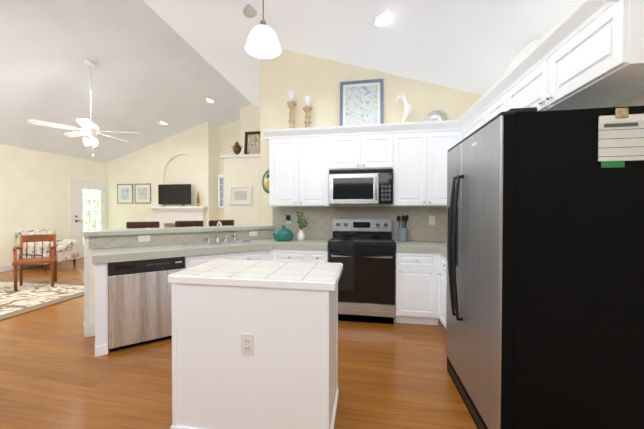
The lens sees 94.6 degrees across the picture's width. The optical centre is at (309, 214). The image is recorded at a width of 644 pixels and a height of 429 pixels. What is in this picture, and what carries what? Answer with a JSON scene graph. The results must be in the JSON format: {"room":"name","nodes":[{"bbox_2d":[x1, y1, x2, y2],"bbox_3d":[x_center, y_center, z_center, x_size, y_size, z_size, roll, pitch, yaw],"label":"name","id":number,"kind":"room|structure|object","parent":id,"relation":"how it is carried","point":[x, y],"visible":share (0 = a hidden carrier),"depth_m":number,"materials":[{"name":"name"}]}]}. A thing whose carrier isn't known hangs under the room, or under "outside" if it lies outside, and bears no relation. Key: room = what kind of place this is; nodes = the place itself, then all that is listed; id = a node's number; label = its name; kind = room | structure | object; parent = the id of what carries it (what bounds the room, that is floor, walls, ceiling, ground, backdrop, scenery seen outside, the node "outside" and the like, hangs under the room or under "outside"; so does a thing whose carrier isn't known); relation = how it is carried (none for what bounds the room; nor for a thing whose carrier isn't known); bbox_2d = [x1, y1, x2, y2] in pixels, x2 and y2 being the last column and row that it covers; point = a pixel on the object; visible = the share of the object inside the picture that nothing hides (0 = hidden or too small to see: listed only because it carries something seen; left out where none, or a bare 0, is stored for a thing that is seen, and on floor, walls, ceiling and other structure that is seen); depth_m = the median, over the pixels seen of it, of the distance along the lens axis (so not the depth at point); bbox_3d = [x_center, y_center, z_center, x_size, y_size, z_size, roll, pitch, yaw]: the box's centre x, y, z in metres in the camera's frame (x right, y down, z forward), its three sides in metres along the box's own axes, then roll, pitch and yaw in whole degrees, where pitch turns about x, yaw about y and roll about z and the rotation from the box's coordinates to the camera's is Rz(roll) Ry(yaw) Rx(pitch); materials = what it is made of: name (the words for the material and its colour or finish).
{"room":"kitchen and living room","nodes":[
{"label":"kitchen and living room","id":0,"kind":"room"},
{"bbox_2d":[0,144,105,265],"bbox_3d":[-6.754,-0.128,4.784,0.150,2.676,10.600,0,1,10],"label":"wall","id":1,"kind":"structure","parent":0,"point":[34,189],"depth_m":6.82,"materials":[{"name":"beige paint"}]},
{"bbox_2d":[0,258,79,271],"bbox_3d":[-6.790,1.159,4.148,0.015,0.120,9.300,0,1,10],"label":"baseboard","id":2,"kind":"structure","parent":1,"relation":"attached to","point":[6,268],"depth_m":6.32,"materials":[{"name":"white wood"}]},
{"bbox_2d":[69,177,106,257],"bbox_3d":[-6.026,0.103,8.144,0.069,2.120,1.105,0,1,10],"label":"french door","id":3,"kind":"structure","parent":1,"relation":"in","point":[88,203],"depth_m":8.03,"materials":[{"name":"white wood"}]},
{"bbox_2d":[106,104,259,228],"bbox_3d":[-2.850,-0.905,8.507,6.185,4.126,0.750,0,1,10],"label":"wall","id":4,"kind":"structure","parent":0,"point":[184,157],"depth_m":8.40,"materials":[{"name":"beige paint"}]},
{"bbox_2d":[117,184,132,203],"bbox_3d":[-5.338,-0.598,8.571,0.520,0.570,0.025,0,1,10],"label":"picture","id":5,"kind":"object","parent":4,"relation":"attached to","point":[124,193],"visible":1,"depth_m":8.57,"materials":[{"name":"white paper"}]},
{"bbox_2d":[134,183,150,203],"bbox_3d":[-4.767,-0.596,8.466,0.520,0.570,0.025,0,1,10],"label":"picture","id":6,"kind":"object","parent":4,"relation":"attached to","point":[142,193],"visible":0.98,"depth_m":8.46,"materials":[{"name":"white paper"}]},
{"bbox_2d":[217,175,223,207],"bbox_3d":[-2.252,-0.656,8.461,0.660,0.930,0.328,0,1,10],"label":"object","id":7,"kind":"object","parent":4,"relation":"attached to","point":[220,191],"visible":0.12,"depth_m":8.35,"materials":[{"name":"white"}]},
{"bbox_2d":[0,258,476,428],"bbox_3d":[-2.321,1.251,3.992,9.462,0.060,10.600,0,1,10],"label":"floor","id":8,"kind":"structure","parent":0,"point":[55,373],"depth_m":2.27,"materials":[{"name":"brown wood"}]},
{"bbox_2d":[0,279,84,320],"bbox_3d":[-4.943,1.214,4.004,2.900,0.014,2.680,0,1,10],"label":"living room rug","id":9,"kind":"object","parent":8,"relation":"on","point":[27,296],"visible":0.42,"depth_m":4.46,"materials":[{"name":"brown carpet"}]},
{"bbox_2d":[12,234,57,290],"bbox_3d":[-4.571,0.773,4.964,0.544,0.840,0.550,-1,1,-36],"label":"chair","id":10,"kind":"object","parent":9,"relation":"on","point":[21,261],"visible":1,"depth_m":4.99,"materials":[{"name":"brown wood"}]},
{"bbox_2d":[15,229,78,270],"bbox_3d":[-5.889,0.761,6.672,0.835,0.846,0.783,0,1,10],"label":"floral armchair","id":11,"kind":"object","parent":8,"relation":"on","point":[67,250],"visible":0.65,"depth_m":6.52,"materials":[{"name":"white fabric"}]},
{"bbox_2d":[84,264,108,356],"bbox_3d":[-1.987,0.829,2.834,0.451,0.815,0.458,0,1,10],"label":"base cabinet","id":12,"kind":"object","parent":8,"relation":"on","point":[95,275],"depth_m":2.63,"materials":[{"name":"white wood"}]},
{"bbox_2d":[126,221,159,228],"bbox_3d":[-2.130,0.661,3.837,0.420,1.126,0.420,-1,1,-35],"label":"bar stool","id":13,"kind":"object","parent":8,"relation":"on","point":[150,224],"visible":0.19,"depth_m":3.97,"materials":[{"name":"brown wood"}]},
{"bbox_2d":[108,257,184,351],"bbox_3d":[-1.674,0.829,3.031,0.640,0.811,0.558,-1,1,-35],"label":"dishwasher","id":14,"kind":"object","parent":8,"relation":"on","point":[139,302],"visible":0.85,"depth_m":2.76,"materials":[{"name":"silver metal"}]},
{"bbox_2d":[149,206,207,227],"bbox_3d":[-3.647,0.470,8.034,1.635,1.390,0.500,0,1,10],"label":"fireplace mantel","id":15,"kind":"object","parent":8,"relation":"on","point":[166,216],"visible":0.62,"depth_m":8.13,"materials":[{"name":"white wood"}]},
{"bbox_2d":[158,184,190,205],"bbox_3d":[-3.713,-0.528,8.145,0.980,0.600,0.160,0,1,10],"label":"television","id":16,"kind":"object","parent":15,"relation":"on","point":[174,193],"visible":0.96,"depth_m":8.12,"materials":[{"name":"black plastic"}]},
{"bbox_2d":[196,192,199,205],"bbox_3d":[-3.029,-0.426,8.051,0.143,0.399,0.150,0,1,10],"label":"figurine","id":17,"kind":"object","parent":15,"relation":"on","point":[198,200],"visible":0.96,"depth_m":8.03,"materials":[{"name":"brown"}]},
{"bbox_2d":[83,228,278,268],"bbox_3d":[-1.376,0.718,3.574,1.762,1.018,1.504,0,1,10],"label":"backsplash","id":18,"kind":"structure","parent":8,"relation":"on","point":[253,239],"depth_m":3.22,"materials":[{"name":"white tile"}]},
{"bbox_2d":[83,224,278,239],"bbox_3d":[-1.504,0.189,3.573,1.855,0.040,1.537,0,1,10],"label":"countertop","id":19,"kind":"structure","parent":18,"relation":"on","point":[217,232],"depth_m":3.53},
{"bbox_2d":[84,240,328,267],"bbox_3d":[-0.978,0.380,3.323,2.286,0.070,1.844,0,1,10],"label":"countertop","id":20,"kind":"structure","parent":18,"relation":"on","point":[293,250],"depth_m":3.33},
{"bbox_2d":[272,225,294,240],"bbox_3d":[-0.343,0.238,3.850,0.314,0.197,0.256,0,1,10],"label":"casserole","id":21,"kind":"object","parent":20,"relation":"on","point":[283,233],"visible":1,"depth_m":3.76,"materials":[{"name":"teal ceramic"}]},
{"bbox_2d":[296,212,307,240],"bbox_3d":[-0.097,0.151,3.847,0.168,0.372,0.108,0,1,10],"label":"vase","id":22,"kind":"object","parent":20,"relation":"on","point":[300,236],"visible":1,"depth_m":3.83,"materials":[{"name":"white ceramic"}]},
{"bbox_2d":[175,221,202,226],"bbox_3d":[-1.644,0.656,4.172,0.420,1.126,0.420,-1,1,-35],"label":"bar stool","id":23,"kind":"object","parent":8,"relation":"on","point":[188,223],"visible":0.25,"depth_m":4.29,"materials":[{"name":"brown wood"}]},
{"bbox_2d":[209,220,233,225],"bbox_3d":[-1.257,0.653,4.439,0.420,1.126,0.420,-1,1,-35],"label":"bar stool","id":24,"kind":"object","parent":8,"relation":"on","point":[223,222],"visible":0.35,"depth_m":4.58,"materials":[{"name":"brown wood"}]},
{"bbox_2d":[168,259,342,428],"bbox_3d":[-0.291,0.795,1.893,0.960,0.910,0.565,0,1,10],"label":"kitchen island","id":25,"kind":"object","parent":8,"relation":"on","point":[254,344],"visible":1,"depth_m":1.64,"materials":[{"name":"white wood"}]},
{"bbox_2d":[319,248,327,261],"bbox_3d":[0.114,0.817,3.752,0.289,0.815,0.620,0,1,10],"label":"base cabinet","id":26,"kind":"object","parent":8,"relation":"on","point":[325,254],"depth_m":3.43,"materials":[{"name":"white wood"}]},
{"bbox_2d":[328,219,395,323],"bbox_3d":[0.628,0.643,3.623,0.760,1.165,0.658,0,1,10],"label":"range","id":27,"kind":"object","parent":8,"relation":"on","point":[363,251],"visible":0.96,"depth_m":3.36,"materials":[{"name":"metal"}]},
{"bbox_2d":[395,252,430,324],"bbox_3d":[1.237,0.820,3.546,0.460,0.815,0.620,0,1,10],"label":"base cabinet","id":28,"kind":"object","parent":8,"relation":"on","point":[413,285],"depth_m":3.26,"materials":[{"name":"white wood"}]},
{"bbox_2d":[394,240,446,267],"bbox_3d":[1.465,0.384,3.065,1.080,0.070,1.473,0,1,10],"label":"countertop","id":29,"kind":"structure","parent":28,"relation":"on","point":[413,253],"depth_m":3.24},
{"bbox_2d":[396,214,408,241],"bbox_3d":[1.161,0.164,3.726,0.152,0.349,0.134,0,1,10],"label":"utensil crock","id":30,"kind":"object","parent":29,"relation":"on","point":[402,232],"visible":1,"depth_m":3.69,"materials":[{"name":"blue ceramic"}]},
{"bbox_2d":[439,268,446,327],"bbox_3d":[1.646,0.829,2.840,0.642,0.815,0.485,0,1,10],"label":"base cabinet","id":31,"kind":"object","parent":8,"relation":"on","point":[442,271],"depth_m":3.03,"materials":[{"name":"white wood"}]},
{"bbox_2d":[446,106,643,428],"bbox_3d":[1.344,0.367,1.834,0.834,1.768,0.956,0,1,10],"label":"refrigerator","id":32,"kind":"object","parent":8,"relation":"on","point":[545,280],"visible":1,"depth_m":1.40,"materials":[{"name":"black metal"}]},
{"bbox_2d":[598,108,643,167],"bbox_3d":[1.473,-0.345,1.321,0.320,0.265,0.012,0,1,10],"label":"notepad","id":33,"kind":"object","parent":32,"relation":"attached to","point":[620,130],"depth_m":1.34,"materials":[{"name":"paper"}]},
{"bbox_2d":[220,154,260,225],"bbox_3d":[-0.690,0.086,6.300,1.136,2.205,2.840,0,1,10],"label":"wall block","id":34,"kind":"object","parent":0,"point":[241,169],"visible":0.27,"depth_m":4.96,"materials":[{"name":"beige paint"}]},
{"bbox_2d":[232,142,242,154],"bbox_3d":[-1.280,-1.145,5.212,0.220,0.285,0.148,0,1,10],"label":"urn","id":35,"kind":"object","parent":34,"relation":"on","point":[236,147],"visible":0.83,"depth_m":5.17,"materials":[{"name":"brown ceramic"}]},
{"bbox_2d":[229,186,251,204],"bbox_3d":[-1.160,-0.320,4.963,0.390,0.315,0.025,0,1,10],"label":"framed picture","id":36,"kind":"object","parent":34,"relation":"attached to","point":[240,195],"visible":1,"depth_m":4.96,"materials":[{"name":"white"}]},
{"bbox_2d":[244,131,259,153],"bbox_3d":[-0.832,-1.253,5.325,0.720,0.500,0.077,0,1,10],"label":"framed picture","id":37,"kind":"object","parent":34,"relation":"on","point":[252,143],"visible":0.31,"depth_m":5.36,"materials":[{"name":"brown"}]},
{"bbox_2d":[0,0,578,162],"bbox_3d":[-2.321,-2.167,3.945,9.462,1.656,10.600,0,1,10],"label":"ceiling","id":38,"kind":"structure","parent":0,"point":[174,65],"depth_m":4.20,"materials":[{"name":"white paint"}]},
{"bbox_2d":[28,59,137,155],"bbox_3d":[-3.506,-1.699,4.814,1.407,1.540,1.364,0,1,10],"label":"ceiling fan","id":39,"kind":"object","parent":38,"relation":"hanging from","point":[91,130],"visible":1,"depth_m":4.70,"materials":[{"name":"white"}]},
{"bbox_2d":[242,4,256,17],"bbox_3d":[-0.663,-2.328,3.393,0.217,0.083,0.219,0,1,-29],"label":"smoke detector","id":40,"kind":"object","parent":38,"relation":"in","point":[248,11],"depth_m":3.37,"materials":[{"name":"white plastic"}]},
{"bbox_2d":[245,0,281,58],"bbox_3d":[-0.292,-1.581,1.853,0.228,1.094,0.228,0,1,10],"label":"pendant light","id":41,"kind":"object","parent":38,"relation":"hanging from","point":[262,42],"visible":1,"depth_m":1.85,"materials":[{"name":"white frosted glass"},{"name":"brushed metal"}]},
{"bbox_2d":[373,11,390,26],"bbox_3d":[0.707,-1.855,2.817,0.216,0.083,0.219,0,1,-29],"label":"recessed light","id":42,"kind":"object","parent":38,"relation":"in","point":[383,18],"depth_m":2.79,"materials":[{"name":"white glass"}]},
{"bbox_2d":[260,49,481,240],"bbox_3d":[0.777,-0.608,4.273,2.877,3.651,0.680,0,1,10],"label":"wall","id":43,"kind":"structure","parent":0,"point":[317,80],"depth_m":4.03,"materials":[{"name":"yellow paint"}]},
{"bbox_2d":[262,170,268,192],"bbox_3d":[-0.574,-0.478,4.161,0.200,0.363,0.028,0,1,10],"label":"decorative plate","id":44,"kind":"object","parent":43,"relation":"attached to","point":[265,181],"visible":0.58,"depth_m":4.17,"materials":[{"name":"green"}]},
{"bbox_2d":[267,132,334,207],"bbox_3d":[-0.112,-0.561,3.911,0.777,0.905,0.350,0,1,10],"label":"upper cabinet","id":45,"kind":"object","parent":43,"relation":"attached to","point":[299,162],"depth_m":3.74,"materials":[{"name":"white wood"}]},
{"bbox_2d":[287,90,296,127],"bbox_3d":[-0.239,-1.360,3.930,0.150,0.562,0.150,0,1,10],"label":"candlestick","id":46,"kind":"object","parent":45,"relation":"on","point":[291,103],"visible":0.81,"depth_m":3.90,"materials":[{"name":"beige wood"}]},
{"bbox_2d":[303,96,312,127],"bbox_3d":[-0.029,-1.315,3.893,0.150,0.472,0.150,0,1,10],"label":"candlestick","id":47,"kind":"object","parent":45,"relation":"on","point":[307,108],"visible":0.73,"depth_m":3.86,"materials":[{"name":"beige wood"}]},
{"bbox_2d":[331,128,394,169],"bbox_3d":[0.646,-0.784,3.769,0.766,0.455,0.350,0,1,10],"label":"upper cabinet","id":48,"kind":"object","parent":43,"relation":"attached to","point":[360,148],"depth_m":3.59,"materials":[{"name":"white wood"}]},
{"bbox_2d":[329,169,392,204],"bbox_3d":[0.638,-0.333,3.727,0.759,0.415,0.442,0,1,10],"label":"microwave","id":49,"kind":"object","parent":48,"relation":"attached to","point":[363,187],"visible":1,"depth_m":3.54,"materials":[{"name":"metal"}]},
{"bbox_2d":[340,79,383,125],"bbox_3d":[0.670,-1.418,3.863,0.560,0.678,0.096,0,1,10],"label":"framed picture","id":50,"kind":"object","parent":48,"relation":"on","point":[361,102],"visible":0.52,"depth_m":3.86,"materials":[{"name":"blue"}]},
{"bbox_2d":[391,124,454,207],"bbox_3d":[1.399,-0.557,3.635,0.764,0.905,0.350,0,1,10],"label":"upper cabinet","id":51,"kind":"object","parent":43,"relation":"attached to","point":[420,170],"depth_m":3.48,"materials":[{"name":"white wood"}]},
{"bbox_2d":[394,92,412,122],"bbox_3d":[1.162,-1.298,3.685,0.230,0.445,0.120,0,1,10],"label":"seahorse figurine","id":52,"kind":"object","parent":51,"relation":"on","point":[408,108],"visible":0.75,"depth_m":3.66,"materials":[{"name":"white ceramic"}]},
{"bbox_2d":[424,109,448,120],"bbox_3d":[1.553,-1.182,3.635,0.292,0.214,0.100,0,1,10],"label":"decorative plate","id":53,"kind":"object","parent":51,"relation":"on","point":[436,116],"visible":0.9,"depth_m":3.63,"materials":[{"name":"white ceramic"}]},
{"bbox_2d":[482,0,643,107],"bbox_3d":[2.111,-0.128,3.161,0.150,2.720,10.600,0,1,10],"label":"wall","id":54,"kind":"structure","parent":0,"point":[636,100],"depth_m":1.63,"materials":[{"name":"white paint"}]},
{"bbox_2d":[463,104,482,138],"bbox_3d":[1.815,-0.547,2.936,0.350,0.905,0.738,0,1,10],"label":"upper cabinet","id":55,"kind":"object","parent":54,"relation":"attached to","point":[473,122],"depth_m":2.99,"materials":[{"name":"white wood"}]},
{"bbox_2d":[506,39,539,71],"bbox_3d":[1.775,-1.238,2.469,0.187,0.363,0.322,0,1,10],"label":"platter","id":56,"kind":"object","parent":55,"relation":"on","point":[523,52],"visible":0.06,"depth_m":2.52,"materials":[{"name":"white ceramic"}]},
{"bbox_2d":[483,84,506,124],"bbox_3d":[1.733,-0.541,2.490,0.350,0.905,0.455,0,1,10],"label":"upper cabinet","id":57,"kind":"object","parent":54,"relation":"attached to","point":[497,104],"depth_m":2.48,"materials":[{"name":"white wood"}]},
{"bbox_2d":[507,0,643,110],"bbox_3d":[1.597,-0.813,1.743,0.350,0.340,1.056,0,1,10],"label":"upper cabinet","id":58,"kind":"object","parent":54,"relation":"attached to","point":[585,54],"depth_m":1.51,"materials":[{"name":"white wood"}]}
]}

